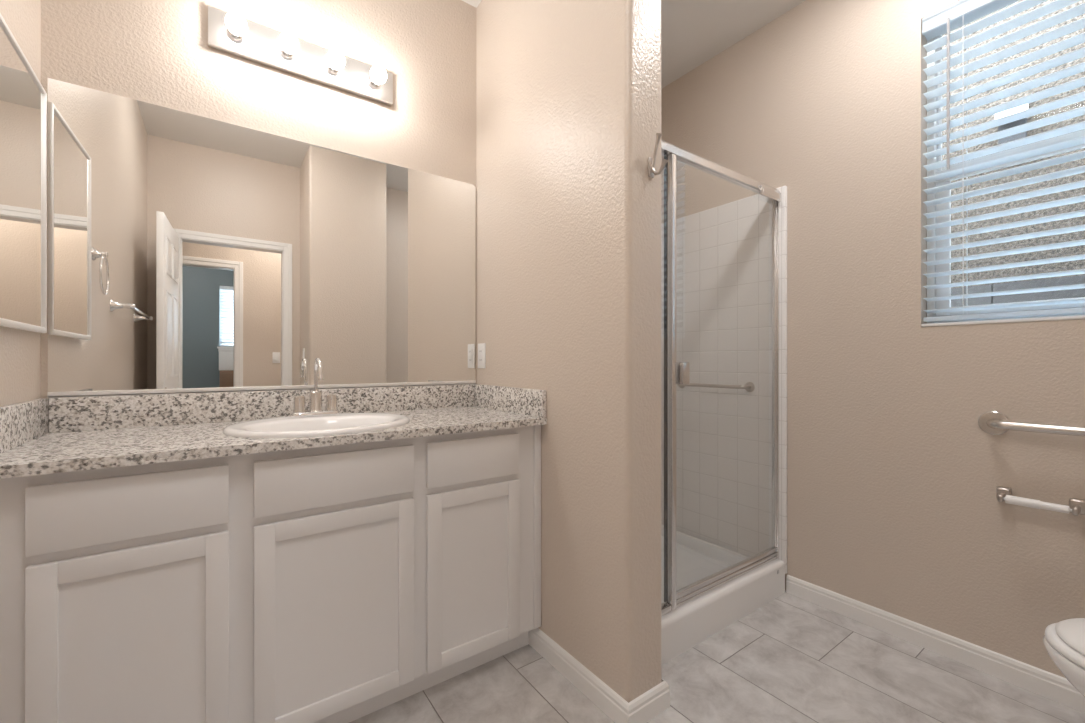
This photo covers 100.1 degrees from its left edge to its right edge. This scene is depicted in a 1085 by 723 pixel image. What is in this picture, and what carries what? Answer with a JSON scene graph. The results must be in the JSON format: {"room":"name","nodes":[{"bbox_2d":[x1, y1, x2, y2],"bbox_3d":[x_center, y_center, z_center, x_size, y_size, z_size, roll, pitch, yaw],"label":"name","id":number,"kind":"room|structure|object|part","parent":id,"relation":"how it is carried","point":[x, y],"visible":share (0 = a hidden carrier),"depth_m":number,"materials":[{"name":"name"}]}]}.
{"room":"bathroom","nodes":[
{"label":"bathroom","id":0,"kind":"room"},
{"bbox_2d":[0,0,40,406],"bbox_3d":[-0.750,-0.285,0.232,0.120,2.750,2.580,0,0,-36],"label":"wall","id":1,"kind":"structure","parent":0,"point":[20,350],"depth_m":1.19,"materials":[{"name":"beige paint"}]},
{"bbox_2d":[0,13,46,332],"bbox_3d":[-1.290,-0.424,1.115,0.030,0.688,0.450,0,0,-36],"label":"medicine cabinet","id":2,"kind":"object","parent":1,"relation":"attached to","point":[23,99],"visible":1,"depth_m":1.14,"materials":[{"name":"silver metal"}]},
{"bbox_2d":[41,0,475,397],"bbox_3d":[-0.424,-0.285,2.125,2.855,2.750,0.120,0,0,-36],"label":"wall","id":3,"kind":"structure","parent":0,"point":[156,52],"depth_m":1.71,"materials":[{"name":"beige paint"}]},
{"bbox_2d":[47,78,475,397],"bbox_3d":[-0.875,-0.359,1.722,1.382,0.930,0.009,0,0,-36],"label":"wall mirror","id":4,"kind":"object","parent":3,"relation":"attached to","point":[188,253],"visible":0.98,"depth_m":1.59,"materials":[{"name":"white mirror"}]},
{"bbox_2d":[208,6,392,105],"bbox_3d":[-0.849,-1.130,1.672,0.617,0.124,0.122,0,0,-36],"label":"vanity light bar","id":5,"kind":"object","parent":3,"relation":"attached to","point":[231,33],"visible":1,"depth_m":1.67,"materials":[{"name":"silver metal"}]},
{"bbox_3d":[-1.019,-1.124,1.512,0.061,0.061,0.061,0,0,-36],"label":"bulb","id":6,"kind":"part","parent":5,"relation":"part of","materials":[{"name":"white glass"}]},
{"bbox_3d":[-0.894,-1.124,1.602,0.061,0.061,0.061,0,0,-36],"label":"bulb","id":7,"kind":"part","parent":5,"relation":"part of","materials":[{"name":"white glass"}]},
{"bbox_3d":[-0.768,-1.124,1.692,0.061,0.061,0.061,0,0,-36],"label":"bulb","id":8,"kind":"part","parent":5,"relation":"part of","materials":[{"name":"white glass"}]},
{"bbox_3d":[-0.643,-1.124,1.782,0.061,0.061,0.061,0,0,-36],"label":"bulb","id":9,"kind":"part","parent":5,"relation":"part of","materials":[{"name":"white glass"}]},
{"bbox_2d":[476,0,660,702],"bbox_3d":[0.037,-0.285,1.786,0.160,2.750,0.970,0,0,-36],"label":"wall partition","id":10,"kind":"structure","parent":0,"point":[568,92],"depth_m":1.51,"materials":[{"name":"beige paint"}]},
{"bbox_2d":[478,343,485,367],"bbox_3d":[-0.281,-0.026,2.083,0.010,0.114,0.070,0,0,-36],"label":"wall outlet","id":11,"kind":"object","parent":10,"relation":"attached to","point":[482,346],"visible":1,"depth_m":2.07,"materials":[{"name":"white plastic"}]},
{"bbox_2d":[479,349,482,362],"bbox_3d":[-0.282,-0.026,2.082,0.003,0.066,0.033,0,0,-36],"label":"receptacle","id":12,"kind":"object","parent":11,"relation":"attached to","point":[480,350],"depth_m":2.08,"materials":[{"name":"white plastic"}]},
{"bbox_2d":[529,628,669,722],"bbox_3d":[0.168,1.050,1.603,0.186,0.080,0.546,0,0,-36],"label":"baseboard","id":13,"kind":"structure","parent":10,"relation":"attached to","point":[653,702],"depth_m":1.43,"materials":[{"name":"white paint"}]},
{"bbox_2d":[648,133,667,177],"bbox_3d":[0.350,-0.626,1.371,0.024,0.124,0.068,0,0,-36],"label":"robe hook","id":14,"kind":"object","parent":10,"relation":"attached to","point":[651,161],"visible":1,"depth_m":1.38,"materials":[{"name":"silver metal"}]},
{"bbox_3d":[0.333,-0.595,1.395,0.024,0.060,0.008,0,0,-36],"label":"plate","id":15,"kind":"part","parent":14,"relation":"part of","materials":[{"name":"silver metal"}]},
{"bbox_2d":[462,0,805,88],"bbox_3d":[1.129,-1.710,-0.975,5.100,0.100,7.100,0,0,-36],"label":"ceiling","id":16,"kind":"structure","parent":0,"point":[693,32],"depth_m":2.24,"materials":[{"name":"white paint"}]},
{"bbox_2d":[349,590,1084,722],"bbox_3d":[0.183,1.140,0.346,5.100,0.100,3.850,0,0,-36],"label":"floor","id":17,"kind":"structure","parent":0,"point":[791,659],"depth_m":1.52,"materials":[{"name":"grey tile"}]},
{"bbox_2d":[0,425,540,722],"bbox_3d":[-0.724,0.661,1.505,1.402,0.858,0.536,0,0,-36],"label":"vanity cabinet","id":18,"kind":"object","parent":17,"relation":"on","point":[346,583],"visible":0.95,"depth_m":1.19,"materials":[{"name":"white paint"}]},
{"bbox_3d":[-0.928,0.331,1.040,0.345,0.143,0.018,0,0,-36],"label":"drawer","id":19,"kind":"part","parent":18,"relation":"part of","materials":[{"name":"white paint"}]},
{"bbox_3d":[-0.928,0.707,1.040,0.345,0.562,0.018,0,0,-36],"label":"cabinet door","id":20,"kind":"part","parent":18,"relation":"part of","materials":[{"name":"white paint"}]},
{"bbox_2d":[0,384,546,478],"bbox_3d":[-0.717,0.169,1.495,1.402,0.126,0.560,0,0,-36],"label":"countertop","id":21,"kind":"structure","parent":18,"relation":"on","point":[41,436],"depth_m":1.38,"materials":[{"name":"stone"}]},
{"bbox_2d":[291,358,339,416],"bbox_3d":[-0.790,0.089,1.598,0.158,0.206,0.131,0,0,-36],"label":"faucet","id":22,"kind":"object","parent":21,"relation":"on","point":[315,397],"visible":1,"depth_m":1.61,"materials":[{"name":"silver metal"}]},
{"bbox_3d":[-0.855,0.150,1.599,0.042,0.061,0.042,0,0,-36],"label":"handle","id":23,"kind":"part","parent":22,"relation":"part of","materials":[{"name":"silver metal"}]},
{"bbox_3d":[-0.813,0.185,1.629,0.158,0.014,0.054,0,0,-36],"label":"plate","id":24,"kind":"part","parent":22,"relation":"part of","materials":[{"name":"silver metal"}]},
{"bbox_3d":[-0.813,0.141,1.629,0.046,0.080,0.046,0,0,-36],"label":"spout","id":25,"kind":"part","parent":22,"relation":"part of","materials":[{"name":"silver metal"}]},
{"bbox_3d":[-0.784,0.046,1.590,0.019,0.118,0.110,0,0,-36],"label":"spout","id":26,"kind":"part","parent":22,"relation":"part of","materials":[{"name":"silver metal"}]},
{"bbox_3d":[-0.770,0.150,1.660,0.042,0.061,0.042,0,0,-36],"label":"handle","id":27,"kind":"part","parent":22,"relation":"part of","materials":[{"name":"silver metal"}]},
{"bbox_2d":[223,413,409,437],"bbox_3d":[-0.706,0.268,1.470,0.538,0.154,0.462,0,0,-36],"label":"sink","id":28,"kind":"object","parent":21,"relation":"in","point":[341,423],"visible":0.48,"depth_m":1.48,"materials":[{"name":"white ceramic"}]},
{"bbox_3d":[-0.574,0.331,1.294,0.420,0.143,0.018,0,0,-36],"label":"drawer","id":29,"kind":"part","parent":18,"relation":"part of","materials":[{"name":"white paint"}]},
{"bbox_3d":[-0.574,0.707,1.294,0.420,0.562,0.018,0,0,-36],"label":"cabinet door","id":30,"kind":"part","parent":18,"relation":"part of","materials":[{"name":"white paint"}]},
{"bbox_3d":[-0.228,0.331,1.542,0.343,0.143,0.018,0,0,-36],"label":"drawer","id":31,"kind":"part","parent":18,"relation":"part of","materials":[{"name":"white paint"}]},
{"bbox_3d":[-0.227,0.707,1.542,0.345,0.562,0.018,0,0,-36],"label":"cabinet door","id":32,"kind":"part","parent":18,"relation":"part of","materials":[{"name":"white paint"}]},
{"bbox_2d":[661,524,784,665],"bbox_3d":[0.491,1.015,2.182,1.013,0.150,0.827,0,0,-36],"label":"shower pan","id":33,"kind":"object","parent":17,"relation":"on","point":[697,620],"visible":0.28,"depth_m":1.97,"materials":[{"name":"white plastic"}]},
{"bbox_2d":[661,139,780,616],"bbox_3d":[0.709,0.059,1.879,1.015,1.759,0.064,0,0,-36],"label":"shower door frame","id":34,"kind":"structure","parent":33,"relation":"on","point":[675,372],"depth_m":1.72,"materials":[{"name":"silver metal"}]},
{"bbox_3d":[0.487,0.078,1.724,0.027,1.720,0.034,0,0,-36],"label":"strike post","id":35,"kind":"part","parent":34,"relation":"part of","materials":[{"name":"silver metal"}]},
{"bbox_3d":[0.528,0.044,1.749,0.045,0.085,0.064,0,0,-36],"label":"door handle","id":36,"kind":"part","parent":34,"relation":"part of","materials":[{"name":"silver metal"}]},
{"bbox_2d":[677,382,754,391],"bbox_3d":[0.897,0.128,2.432,0.064,0.052,0.462,0,0,-36],"label":"towel bar","id":37,"kind":"object","parent":34,"relation":"attached to","point":[746,386],"visible":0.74,"depth_m":2.33,"materials":[{"name":"silver metal"}]},
{"bbox_3d":[0.807,0.902,1.950,0.749,0.037,0.023,0,0,-36],"label":"rail","id":38,"kind":"part","parent":34,"relation":"part of","materials":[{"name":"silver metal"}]},
{"bbox_3d":[1.058,-0.777,2.104,0.170,0.044,0.010,0,0,-36],"label":"hinge plate","id":39,"kind":"part","parent":34,"relation":"part of","materials":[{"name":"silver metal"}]},
{"bbox_3d":[1.107,0.052,2.168,0.010,1.661,0.018,0,0,-36],"label":"rail","id":40,"kind":"part","parent":34,"relation":"part of","materials":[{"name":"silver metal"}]},
{"bbox_2d":[1043,618,1084,696],"bbox_3d":[1.497,0.706,0.855,0.450,0.768,0.752,0,0,-36],"label":"toilet","id":41,"kind":"object","parent":17,"relation":"on","point":[1064,641],"visible":1,"depth_m":1.08,"materials":[{"name":"white ceramic"}]},
{"bbox_3d":[1.407,0.682,0.982,0.360,0.019,0.434,0,0,-36],"label":"seat","id":42,"kind":"part","parent":41,"relation":"part of","materials":[{"name":"white plastic"}]},
{"bbox_3d":[1.414,0.659,0.971,0.338,0.025,0.424,0,0,-36],"label":"lid","id":43,"kind":"part","parent":41,"relation":"part of","materials":[{"name":"white plastic"}]},
{"bbox_2d":[661,0,1084,677],"bbox_3d":[1.472,-0.285,1.823,0.115,2.750,2.580,0,0,-36],"label":"wall","id":44,"kind":"structure","parent":0,"point":[893,475],"depth_m":1.84,"materials":[{"name":"beige paint"}]},
{"bbox_2d":[661,186,786,573],"bbox_3d":[0.913,0.086,2.485,0.022,1.837,0.829,0,0,-36],"label":"tiled wall","id":45,"kind":"structure","parent":44,"relation":"attached to","point":[724,252],"depth_m":2.38,"materials":[{"name":"white tile"}]},
{"bbox_2d":[786,575,1084,712],"bbox_3d":[1.635,1.050,1.485,0.013,0.080,1.640,0,0,-36],"label":"baseboard","id":46,"kind":"structure","parent":44,"relation":"attached to","point":[1044,683],"depth_m":1.67,"materials":[{"name":"white paint"}]},
{"bbox_2d":[921,0,1084,326],"bbox_3d":[1.765,-0.725,1.407,0.115,1.184,0.911,0,0,-36],"label":"window","id":47,"kind":"structure","parent":44,"relation":"in","point":[941,304],"depth_m":1.73,"materials":[{"name":"white plastic"}]},
{"bbox_3d":[1.744,-0.138,1.393,0.064,0.012,0.911,0,0,-36],"label":"sill","id":48,"kind":"part","parent":47,"relation":"part of","materials":[{"name":"white paint"}]},
{"bbox_2d":[922,0,1084,321],"bbox_3d":[1.739,-0.735,1.389,0.066,1.163,0.907,0,0,-36],"label":"window blind","id":49,"kind":"object","parent":47,"relation":"attached to","point":[961,12],"visible":1,"depth_m":1.59,"materials":[{"name":"white plastic"}]},
{"bbox_3d":[1.548,-0.715,1.665,0.055,1.104,0.002,0,0,-36],"label":"ladder cord","id":50,"kind":"part","parent":49,"relation":"part of","materials":[{"name":"white fabric"}]},
{"bbox_3d":[1.744,-0.161,1.392,0.050,0.016,0.901,0,0,-36],"label":"rail","id":51,"kind":"part","parent":49,"relation":"part of","materials":[{"name":"white plastic"}]},
{"bbox_3d":[1.783,-0.455,1.420,0.024,0.560,0.859,0,0,-36],"label":"sash","id":52,"kind":"part","parent":47,"relation":"part of","materials":[{"name":"white plastic"}]},
{"bbox_3d":[1.801,-0.988,1.433,0.018,0.574,0.859,0,0,-36],"label":"sash","id":53,"kind":"part","parent":47,"relation":"part of","materials":[{"name":"white plastic"}]},
{"bbox_2d":[978,411,1084,436],"bbox_3d":[1.722,0.214,1.314,0.069,0.082,0.693,0,0,-36],"label":"grab bar","id":54,"kind":"object","parent":44,"relation":"attached to","point":[999,426],"visible":1,"depth_m":1.50,"materials":[{"name":"silver metal"}]},
{"bbox_2d":[996,486,1084,515],"bbox_3d":[1.605,0.452,1.471,0.076,0.044,0.200,0,0,-36],"label":"toilet paper holder","id":55,"kind":"object","parent":44,"relation":"attached to","point":[1076,506],"visible":1,"depth_m":1.45,"materials":[{"name":"silver metal"}]},
{"bbox_3d":[1.557,0.452,1.538,0.076,0.044,0.036,0,0,-36],"label":"post","id":56,"kind":"part","parent":55,"relation":"part of","materials":[{"name":"silver metal"}]},
{"bbox_3d":[1.652,0.452,1.405,0.076,0.044,0.036,0,0,-36],"label":"post","id":57,"kind":"part","parent":55,"relation":"part of","materials":[{"name":"silver metal"}]},
{"label":"outside","id":58,"kind":"structure","parent":0,"visible":0},
{"bbox_3d":[2.243,1.290,2.222,1.565,0.100,17.000,0,0,-36],"label":"gravel ground","id":59,"kind":"structure","parent":58,"visible":0},
{"bbox_2d":[942,0,1084,287],"bbox_3d":[2.527,-0.560,3.040,0.250,3.600,14.000,0,0,-36],"label":"neighbouring house","id":60,"kind":"structure","parent":59,"relation":"on","point":[1079,235],"depth_m":2.57,"materials":[{"name":"beige paint"}]},
{"bbox_2d":[995,104,1027,151],"bbox_3d":[2.650,-1.310,2.568,0.100,0.320,0.120,0,0,-36],"label":"wall vent","id":61,"kind":"object","parent":60,"relation":"attached to","point":[1023,107],"visible":0.43,"depth_m":2.56,"materials":[{"name":"white plastic"}]},
{"bbox_2d":[995,104,1027,118],"bbox_3d":[2.650,-1.417,2.568,0.100,0.105,0.120,0,0,-36],"label":"hood","id":62,"kind":"object","parent":61,"relation":"attached to","point":[1024,107],"depth_m":2.53,"materials":[{"name":"white plastic"}]},
{"bbox_2d":[951,275,1084,306],"bbox_3d":[1.865,0.430,2.849,0.150,1.618,12.196,0,0,-36],"label":"fence","id":63,"kind":"object","parent":59,"relation":"on","point":[1071,293],"visible":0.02,"depth_m":2.15,"materials":[{"name":"grey concrete"}]}
]}

